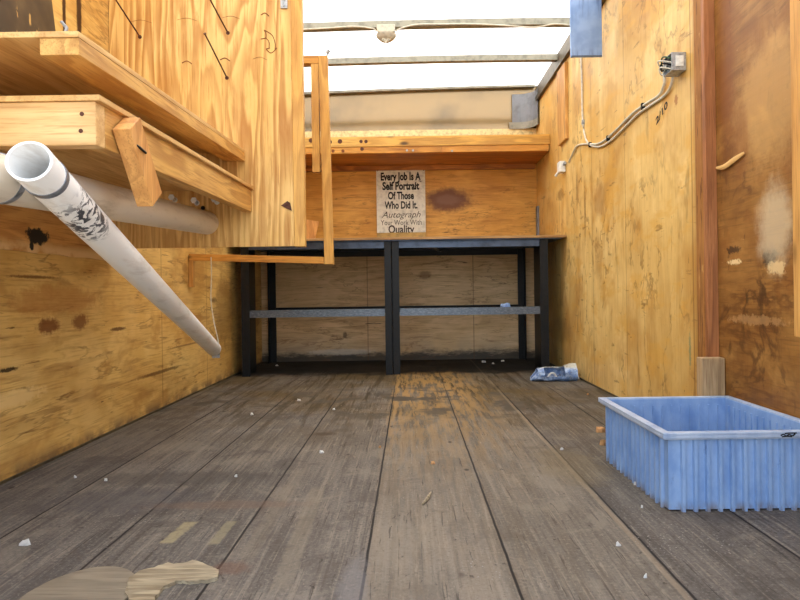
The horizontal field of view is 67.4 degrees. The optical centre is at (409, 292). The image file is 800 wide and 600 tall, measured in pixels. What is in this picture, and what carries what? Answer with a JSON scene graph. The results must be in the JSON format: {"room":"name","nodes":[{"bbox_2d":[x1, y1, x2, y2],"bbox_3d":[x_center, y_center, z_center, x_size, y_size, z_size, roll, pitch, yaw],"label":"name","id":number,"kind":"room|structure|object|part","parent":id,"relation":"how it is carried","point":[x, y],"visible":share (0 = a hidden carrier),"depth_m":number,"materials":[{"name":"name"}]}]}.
{"room":"work truck interior","nodes":[
{"label":"work truck interior","id":0,"kind":"room"},
{"bbox_2d":[0,0,261,481],"bbox_3d":[-1.244,-0.483,2.780,0.030,2.100,4.360,-1,0,0],"label":"wall","id":1,"kind":"structure","parent":0,"point":[85,355],"depth_m":2.31,"materials":[{"name":"brown wood"}]},
{"bbox_2d":[0,204,112,259],"bbox_3d":[-1.221,-0.231,1.528,0.009,0.204,1.855,-1,0,0],"label":"trim","id":2,"kind":"structure","parent":1,"relation":"attached to","point":[22,229],"depth_m":1.96,"materials":[{"name":"brown wood"}]},
{"bbox_2d":[0,20,244,161],"bbox_3d":[-0.951,-0.544,1.840,0.551,0.123,1.238,-1,0,0],"label":"shelf","id":3,"kind":"object","parent":1,"relation":"attached to","point":[65,62],"visible":0.69,"depth_m":1.48,"materials":[{"name":"wood"}]},
{"bbox_2d":[0,0,55,31],"bbox_3d":[-1.206,-0.812,1.685,0.046,0.562,0.770,-1,0,0],"label":"sheet","id":4,"kind":"object","parent":3,"relation":"on","point":[15,15],"visible":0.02,"depth_m":1.89,"materials":[{"name":"brown plastic"}]},
{"bbox_2d":[0,95,253,211],"bbox_3d":[-0.912,-0.315,1.846,0.624,0.231,1.226,-1,0,0],"label":"shelf","id":5,"kind":"object","parent":1,"relation":"attached to","point":[93,137],"visible":0.81,"depth_m":1.36,"materials":[{"name":"brown wood"}]},
{"bbox_3d":[-0.931,-0.347,1.256,0.567,0.091,0.038,-1,0,0],"label":"rail","id":6,"kind":"part","parent":5,"relation":"part of","materials":[{"name":"brown wood"}]},
{"bbox_2d":[0,152,218,233],"bbox_3d":[-0.802,-0.249,1.758,0.097,0.169,1.403,-1,0,-2],"label":"pipe","id":7,"kind":"object","parent":5,"relation":"hanging from","point":[118,203],"visible":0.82,"depth_m":1.59,"materials":[{"name":"white plastic"}]},
{"bbox_2d":[5,141,220,357],"bbox_3d":[-0.876,0.044,2.181,0.080,0.623,2.296,-1,0,-10],"label":"pipe","id":8,"kind":"object","parent":7,"relation":"attached to","point":[32,164],"visible":1,"depth_m":1.32,"materials":[{"name":"white plastic"}]},
{"bbox_3d":[-0.667,-0.364,1.867,0.038,0.114,1.183,-1,0,0],"label":"rail","id":9,"kind":"part","parent":5,"relation":"part of","materials":[{"name":"brown wood"}]},
{"bbox_2d":[0,361,262,484],"bbox_3d":[-1.211,0.563,2.765,0.006,0.008,4.330,-1,0,0],"label":"baseboard","id":10,"kind":"structure","parent":1,"relation":"attached to","point":[176,401],"depth_m":2.33,"materials":[{"name":"brown wood"}]},
{"bbox_2d":[108,0,306,248],"bbox_3d":[-0.836,-0.857,2.394,0.793,1.343,0.200,-1,0,0],"label":"partition panel","id":11,"kind":"object","parent":1,"relation":"attached to","point":[237,66],"visible":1,"depth_m":2.46,"materials":[{"name":"brown wood"}]},
{"bbox_3d":[-0.516,-1.201,2.454,0.028,0.072,0.012,-1,0,0],"label":"latch plate","id":12,"kind":"part","parent":11,"relation":"part of","materials":[{"name":"metal"}]},
{"bbox_2d":[210,257,218,342],"bbox_3d":[-1.078,0.070,3.311,0.043,0.537,0.016,-1,0,0],"label":"hanging wire","id":13,"kind":"object","parent":1,"relation":"hanging from","point":[210,257],"visible":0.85,"depth_m":3.30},
{"bbox_2d":[188,49,333,286],"bbox_3d":[-0.830,-0.693,3.329,0.800,1.309,0.041,-1,0,0],"label":"frame","id":14,"kind":"object","parent":1,"relation":"attached to","point":[320,105],"visible":0.85,"depth_m":3.31,"materials":[{"name":"wood"}]},
{"bbox_3d":[-0.849,-0.189,3.325,0.746,0.065,0.030,-1,0,0],"label":"rail","id":15,"kind":"part","parent":14,"relation":"part of","materials":[{"name":"brown wood"}]},
{"bbox_3d":[-0.872,-1.285,3.329,0.730,0.042,0.038,-1,0,0],"label":"rail","id":16,"kind":"part","parent":14,"relation":"part of","materials":[{"name":"brown wood"}]},
{"bbox_3d":[-0.464,-0.735,3.329,0.068,1.153,0.038,-1,0,0],"label":"post","id":17,"kind":"part","parent":14,"relation":"part of","materials":[{"name":"brown wood"}]},
{"bbox_2d":[304,26,376,30],"bbox_3d":[-0.706,-1.575,3.590,1.016,0.039,0.010,-1,0,0],"label":"wire","id":18,"kind":"object","parent":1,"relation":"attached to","point":[339,26],"visible":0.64,"depth_m":3.59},
{"bbox_2d":[261,86,536,361],"bbox_3d":[-0.092,-0.599,4.947,2.336,2.300,0.035,-1,0,0],"label":"wall","id":19,"kind":"structure","parent":0,"point":[457,202],"depth_m":4.93,"materials":[{"name":"brown wood"}]},
{"bbox_2d":[376,170,425,237],"bbox_3d":[-0.073,-0.693,4.909,0.399,0.639,0.019,-1,0,0],"label":"sign","id":20,"kind":"object","parent":19,"relation":"attached to","point":[401,208],"visible":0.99,"depth_m":4.91,"materials":[{"name":"paper"}]},
{"bbox_2d":[304,85,534,95],"bbox_3d":[-0.107,-1.651,4.905,2.252,0.070,0.030,-1,0,0],"label":"trim","id":21,"kind":"structure","parent":19,"relation":"attached to","point":[494,86],"depth_m":4.89,"materials":[{"name":"wood"}]},
{"bbox_2d":[305,128,535,136],"bbox_3d":[-0.102,-1.299,4.929,2.276,0.070,0.022,-1,0,0],"label":"trim","id":22,"kind":"structure","parent":19,"relation":"attached to","point":[527,130],"depth_m":4.92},
{"bbox_2d":[305,134,549,171],"bbox_3d":[-0.099,-1.081,4.683,2.270,0.159,0.489,-1,0,0],"label":"wall shelf","id":23,"kind":"object","parent":19,"relation":"attached to","point":[521,151],"visible":0.85,"depth_m":4.46,"materials":[{"name":"wood"}]},
{"bbox_2d":[509,88,537,128],"bbox_3d":[0.931,-1.485,4.870,0.250,0.286,0.072,-1,0,33],"label":"sheet","id":24,"kind":"object","parent":19,"relation":"attached to","point":[524,106],"visible":1,"depth_m":4.90,"materials":[{"name":"metal"}]},
{"bbox_2d":[0,358,799,599],"bbox_3d":[-0.076,0.581,2.775,2.336,0.060,4.350,-1,0,0],"label":"floor","id":25,"kind":"structure","parent":0,"point":[509,513],"depth_m":1.56,"materials":[{"name":"brown wood"}]},
{"bbox_2d":[19,539,30,545],"bbox_3d":[-0.858,0.555,1.339,0.025,0.012,0.013,-1,0,0],"label":"paper scrap","id":26,"kind":"object","parent":25,"relation":"on","point":[26,542],"visible":1,"depth_m":1.33,"materials":[{"name":"white paper"}]},
{"bbox_2d":[19,566,133,599],"bbox_3d":[-0.612,0.556,1.099,0.196,0.005,0.235,-1,0,0],"label":"board","id":27,"kind":"object","parent":25,"relation":"on","point":[105,582],"depth_m":1.13,"materials":[{"name":"beige wood"}]},
{"bbox_2d":[125,560,218,599],"bbox_3d":[-0.469,0.552,1.159,0.141,0.008,0.172,-1,0,44],"label":"board","id":28,"kind":"object","parent":25,"relation":"on","point":[149,583],"visible":1,"depth_m":1.16,"materials":[{"name":"beige wood"}]},
{"bbox_2d":[240,235,565,376],"bbox_3d":[-0.083,0.089,4.469,2.270,0.924,0.918,-1,0,0],"label":"workbench","id":29,"kind":"object","parent":25,"relation":"on","point":[391,248],"visible":0.83,"depth_m":4.06,"materials":[{"name":"black metal"}]},
{"bbox_3d":[-1.111,0.115,4.077,0.055,0.902,0.055,-1,0,0],"label":"leg","id":30,"kind":"part","parent":29,"relation":"part of","materials":[{"name":"black metal"}]},
{"bbox_3d":[-1.127,0.116,4.240,0.006,0.900,0.260,-1,0,0],"label":"plate","id":31,"kind":"part","parent":29,"relation":"part of","materials":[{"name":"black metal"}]},
{"bbox_3d":[-1.116,0.115,4.853,0.055,0.902,0.055,-1,0,0],"label":"leg","id":32,"kind":"part","parent":29,"relation":"part of","materials":[{"name":"black metal"}]},
{"bbox_2d":[306,220,318,238],"bbox_3d":[-0.719,-0.451,4.360,0.113,0.173,0.020,-1,0,0],"label":"wood offcut","id":33,"kind":"object","parent":29,"relation":"on","point":[311,226],"visible":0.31,"depth_m":4.35,"materials":[{"name":"orange wood"}]},
{"bbox_3d":[-0.633,-0.320,4.083,0.913,0.046,0.050,-1,0,0],"label":"apron rail","id":34,"kind":"part","parent":29,"relation":"part of","materials":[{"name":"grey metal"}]},
{"bbox_3d":[-0.627,0.138,4.083,0.913,0.050,0.050,-1,0,0],"label":"shelf rail","id":35,"kind":"part","parent":29,"relation":"part of","materials":[{"name":"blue metal"}]},
{"bbox_3d":[-0.146,0.101,4.072,0.045,0.902,0.045,-1,0,0],"label":"leg","id":36,"kind":"part","parent":29,"relation":"part of","materials":[{"name":"black metal"}]},
{"bbox_3d":[-0.126,0.101,4.857,0.045,0.902,0.045,-1,0,0],"label":"leg","id":37,"kind":"part","parent":29,"relation":"part of","materials":[{"name":"black metal"}]},
{"bbox_3d":[-0.093,0.100,4.072,0.045,0.902,0.045,-1,0,0],"label":"leg","id":38,"kind":"part","parent":29,"relation":"part of","materials":[{"name":"black metal"}]},
{"bbox_3d":[-0.112,-0.325,4.847,1.965,0.052,0.050,-1,0,0],"label":"apron rail","id":39,"kind":"part","parent":29,"relation":"part of","materials":[{"name":"black metal"}]},
{"bbox_3d":[-0.106,0.131,4.847,1.965,0.050,0.050,-1,0,0],"label":"shelf rail","id":40,"kind":"part","parent":29,"relation":"part of","materials":[{"name":"black metal"}]},
{"bbox_3d":[0.399,-0.335,4.083,0.948,0.046,0.050,-1,0,0],"label":"apron rail","id":41,"kind":"part","parent":29,"relation":"part of","materials":[{"name":"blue metal"}]},
{"bbox_3d":[0.406,0.123,4.083,0.948,0.050,0.050,-1,0,0],"label":"shelf rail","id":42,"kind":"part","parent":29,"relation":"part of","materials":[{"name":"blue metal"}]},
{"bbox_2d":[500,303,510,306],"bbox_3d":[0.649,0.080,4.087,0.066,0.029,0.045,-1,0,-7],"label":"scrap","id":43,"kind":"object","parent":29,"relation":"on","point":[504,304],"visible":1,"depth_m":4.07,"materials":[{"name":"blue paper"}]},
{"bbox_3d":[0.906,0.086,4.853,0.055,0.902,0.055,-1,0,0],"label":"leg","id":44,"kind":"part","parent":29,"relation":"part of","materials":[{"name":"black metal"}]},
{"bbox_2d":[536,206,538,234],"bbox_3d":[1.060,-0.548,4.890,0.056,0.318,0.060,-1,0,0],"label":"metal post","id":45,"kind":"object","parent":29,"relation":"on","point":[537,207],"visible":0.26,"depth_m":4.86,"materials":[{"name":"grey metal"}]},
{"bbox_3d":[0.925,0.087,4.280,0.006,0.900,0.340,-1,0,0],"label":"plate","id":46,"kind":"part","parent":29,"relation":"part of","materials":[{"name":"black metal"}]},
{"bbox_3d":[0.909,0.086,4.077,0.055,0.902,0.055,-1,0,0],"label":"leg","id":47,"kind":"part","parent":29,"relation":"part of","materials":[{"name":"black metal"}]},
{"bbox_2d":[422,492,431,504],"bbox_3d":[0.047,0.545,1.597,0.010,0.009,0.096,-1,0,17],"label":"wood sliver","id":48,"kind":"object","parent":25,"relation":"on","point":[426,499],"visible":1,"depth_m":1.58,"materials":[{"name":"beige wood"}]},
{"bbox_2d":[530,363,577,380],"bbox_3d":[0.877,0.485,3.679,0.276,0.110,0.131,-1,0,0],"label":"plastic bag","id":49,"kind":"object","parent":25,"relation":"on","point":[568,372],"visible":1,"depth_m":3.65,"materials":[{"name":"blue plastic"}]},
{"bbox_2d":[596,427,605,432],"bbox_3d":[0.742,0.529,2.329,0.042,0.020,0.025,-1,0,0],"label":"dry leaf","id":50,"kind":"object","parent":25,"relation":"on","point":[598,429],"visible":0.97,"depth_m":2.32,"materials":[{"name":"orange plant"}]},
{"bbox_2d":[599,440,605,445],"bbox_3d":[0.691,0.529,2.133,0.034,0.021,0.021,-1,0,0],"label":"dry leaf","id":51,"kind":"object","parent":25,"relation":"on","point":[602,442],"visible":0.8,"depth_m":2.12,"materials":[{"name":"orange plant"}]},
{"bbox_2d":[598,396,799,511],"bbox_3d":[0.835,0.439,1.720,0.430,0.198,0.510,-1,0,0],"label":"tote","id":52,"kind":"object","parent":25,"relation":"on","point":[695,453],"visible":1,"depth_m":1.49,"materials":[{"name":"blue plastic"}]},
{"bbox_3d":[0.636,0.451,1.726,0.008,0.180,0.429,-1,0,0],"label":"rib panel","id":53,"kind":"part","parent":52,"relation":"part of","materials":[{"name":"blue plastic"}]},
{"bbox_3d":[0.843,0.448,1.483,0.346,0.180,0.008,-1,0,0],"label":"rib panel","id":54,"kind":"part","parent":52,"relation":"part of","materials":[{"name":"blue plastic"}]},
{"bbox_2d":[696,357,724,395],"bbox_3d":[1.018,0.377,2.029,0.078,0.318,0.040,-1,0,0],"label":"block","id":55,"kind":"object","parent":25,"relation":"on","point":[710,370],"visible":0.44,"depth_m":2.01,"materials":[{"name":"brown wood"}]},
{"bbox_2d":[303,0,569,91],"bbox_3d":[-0.107,-1.651,2.780,2.336,0.072,4.360,-1,0,0],"label":"ceiling","id":56,"kind":"structure","parent":0,"point":[549,40],"depth_m":3.93,"materials":[{"name":"white plastic"}]},
{"bbox_3d":[-0.106,-1.607,3.070,2.252,0.065,0.045,-1,0,0],"label":"trim","id":57,"kind":"structure","parent":56,"relation":"attached to","visible":0},
{"bbox_2d":[570,0,601,57],"bbox_3d":[0.899,-1.410,3.069,0.161,0.407,0.014,-1,0,0],"label":"metal plate","id":58,"kind":"object","parent":57,"relation":"hanging from","point":[585,15],"visible":1,"depth_m":3.06,"materials":[{"name":"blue metal"}]},
{"bbox_2d":[536,0,799,417],"bbox_3d":[1.061,-0.515,2.780,0.031,2.100,4.360,-1,0,0],"label":"wall","id":59,"kind":"structure","parent":0,"point":[622,278],"depth_m":2.44,"materials":[{"name":"brown wood"}]},
{"bbox_2d":[304,54,556,66],"bbox_3d":[-0.106,-1.607,4.170,2.252,0.065,0.045,-1,0,0],"label":"trim","id":60,"kind":"structure","parent":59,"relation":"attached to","point":[494,58],"depth_m":4.15,"materials":[{"name":"wood"}]},
{"bbox_2d":[303,17,569,32],"bbox_3d":[-0.106,-1.607,3.620,2.252,0.065,0.045,-1,0,0],"label":"trim","id":61,"kind":"structure","parent":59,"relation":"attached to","point":[530,22],"depth_m":3.60,"materials":[{"name":"wood"}]},
{"bbox_2d":[376,24,395,43],"bbox_3d":[-0.144,-1.544,3.620,0.124,0.106,0.124,-1,0,0],"label":"holder","id":62,"kind":"object","parent":61,"relation":"attached to","point":[386,33],"visible":1,"depth_m":3.57,"materials":[{"name":"beige plastic"}]},
{"bbox_2d":[376,31,395,42],"bbox_3d":[-0.144,-1.537,3.620,0.124,0.036,0.124,-1,0,0],"label":"socket","id":63,"kind":"object","parent":62,"relation":"attached to","point":[383,36],"depth_m":3.59,"materials":[{"name":"beige ceramic"}]},
{"bbox_2d":[395,23,569,30],"bbox_3d":[0.449,-1.595,3.590,1.077,0.047,0.010,-1,0,0],"label":"wire","id":64,"kind":"object","parent":59,"relation":"attached to","point":[422,23],"visible":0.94,"depth_m":3.59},
{"bbox_2d":[555,161,566,176],"bbox_3d":[1.015,-0.839,4.050,0.052,0.090,0.136,-1,0,0],"label":"outlet box","id":65,"kind":"object","parent":59,"relation":"attached to","point":[561,165],"visible":1,"depth_m":4.01,"materials":[{"name":"white plastic"}]},
{"bbox_2d":[557,62,568,145],"bbox_3d":[1.026,-1.264,4.030,0.022,0.501,0.209,-1,0,0],"label":"trim","id":66,"kind":"structure","parent":59,"relation":"attached to","point":[562,74],"depth_m":3.98,"materials":[{"name":"brown wood"}]},
{"bbox_2d":[534,0,605,100],"bbox_3d":[1.034,-1.599,2.765,0.055,0.119,4.330,-1,0,0],"label":"trim","id":67,"kind":"structure","parent":59,"relation":"attached to","point":[563,54],"depth_m":4.23,"materials":[{"name":"grey wood"}]},
{"bbox_2d":[550,363,617,396],"bbox_3d":[1.058,0.531,2.765,0.006,0.008,4.330,-1,0,0],"label":"baseboard","id":68,"kind":"structure","parent":59,"relation":"attached to","point":[550,363],"depth_m":3.40,"materials":[{"name":"brown wood"}]},
{"bbox_2d":[568,77,665,162],"bbox_3d":[1.034,-0.855,3.169,0.016,0.121,1.471,-1,0,0],"label":"cable","id":69,"kind":"object","parent":59,"relation":"attached to","point":[642,106],"visible":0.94,"depth_m":2.89,"materials":[{"name":"grey plastic"}]},
{"bbox_2d":[580,58,673,147],"bbox_3d":[1.028,-1.310,3.012,0.016,1.060,1.318,-1,0,0],"label":"cable","id":70,"kind":"object","parent":59,"relation":"attached to","point":[672,78],"visible":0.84,"depth_m":3.07,"materials":[{"name":"plastic"}]},
{"bbox_2d":[657,52,685,76],"bbox_3d":[0.996,-0.875,2.295,0.090,0.069,0.082,-1,0,0],"label":"junction box","id":71,"kind":"object","parent":59,"relation":"attached to","point":[674,64],"visible":1,"depth_m":2.28,"materials":[{"name":"metal"}]},
{"bbox_2d":[675,55,683,65],"bbox_3d":[1.015,-0.875,2.257,0.030,0.040,0.006,-1,0,0],"label":"switch","id":72,"kind":"object","parent":71,"relation":"attached to","point":[679,59],"depth_m":2.26,"materials":[{"name":"white plastic"}]},
{"bbox_2d":[693,0,705,356],"bbox_3d":[1.030,-0.499,2.103,0.034,2.070,0.063,-1,0,0],"label":"trim","id":73,"kind":"structure","parent":59,"relation":"attached to","point":[696,3],"depth_m":2.10,"materials":[{"name":"brown wood"}]},
{"bbox_2d":[701,0,718,356],"bbox_3d":[1.028,-0.509,2.060,0.038,2.050,0.020,-1,0,0],"label":"trim","id":74,"kind":"structure","parent":59,"relation":"attached to","point":[707,6],"depth_m":2.05,"materials":[{"name":"brown wood"}]},
{"bbox_2d":[716,152,743,169],"bbox_3d":[1.041,-0.426,1.961,0.009,0.032,0.173,-1,0,0],"label":"wood strip","id":75,"kind":"object","parent":59,"relation":"attached to","point":[735,158],"visible":1,"depth_m":1.94,"materials":[{"name":"brown wood"}]},
{"bbox_2d":[790,0,799,336],"bbox_3d":[1.025,-0.709,1.545,0.038,1.650,0.090,-1,0,0],"label":"trim","id":76,"kind":"structure","parent":59,"relation":"attached to","point":[794,4],"depth_m":1.57,"materials":[{"name":"brown wood"}]}
]}

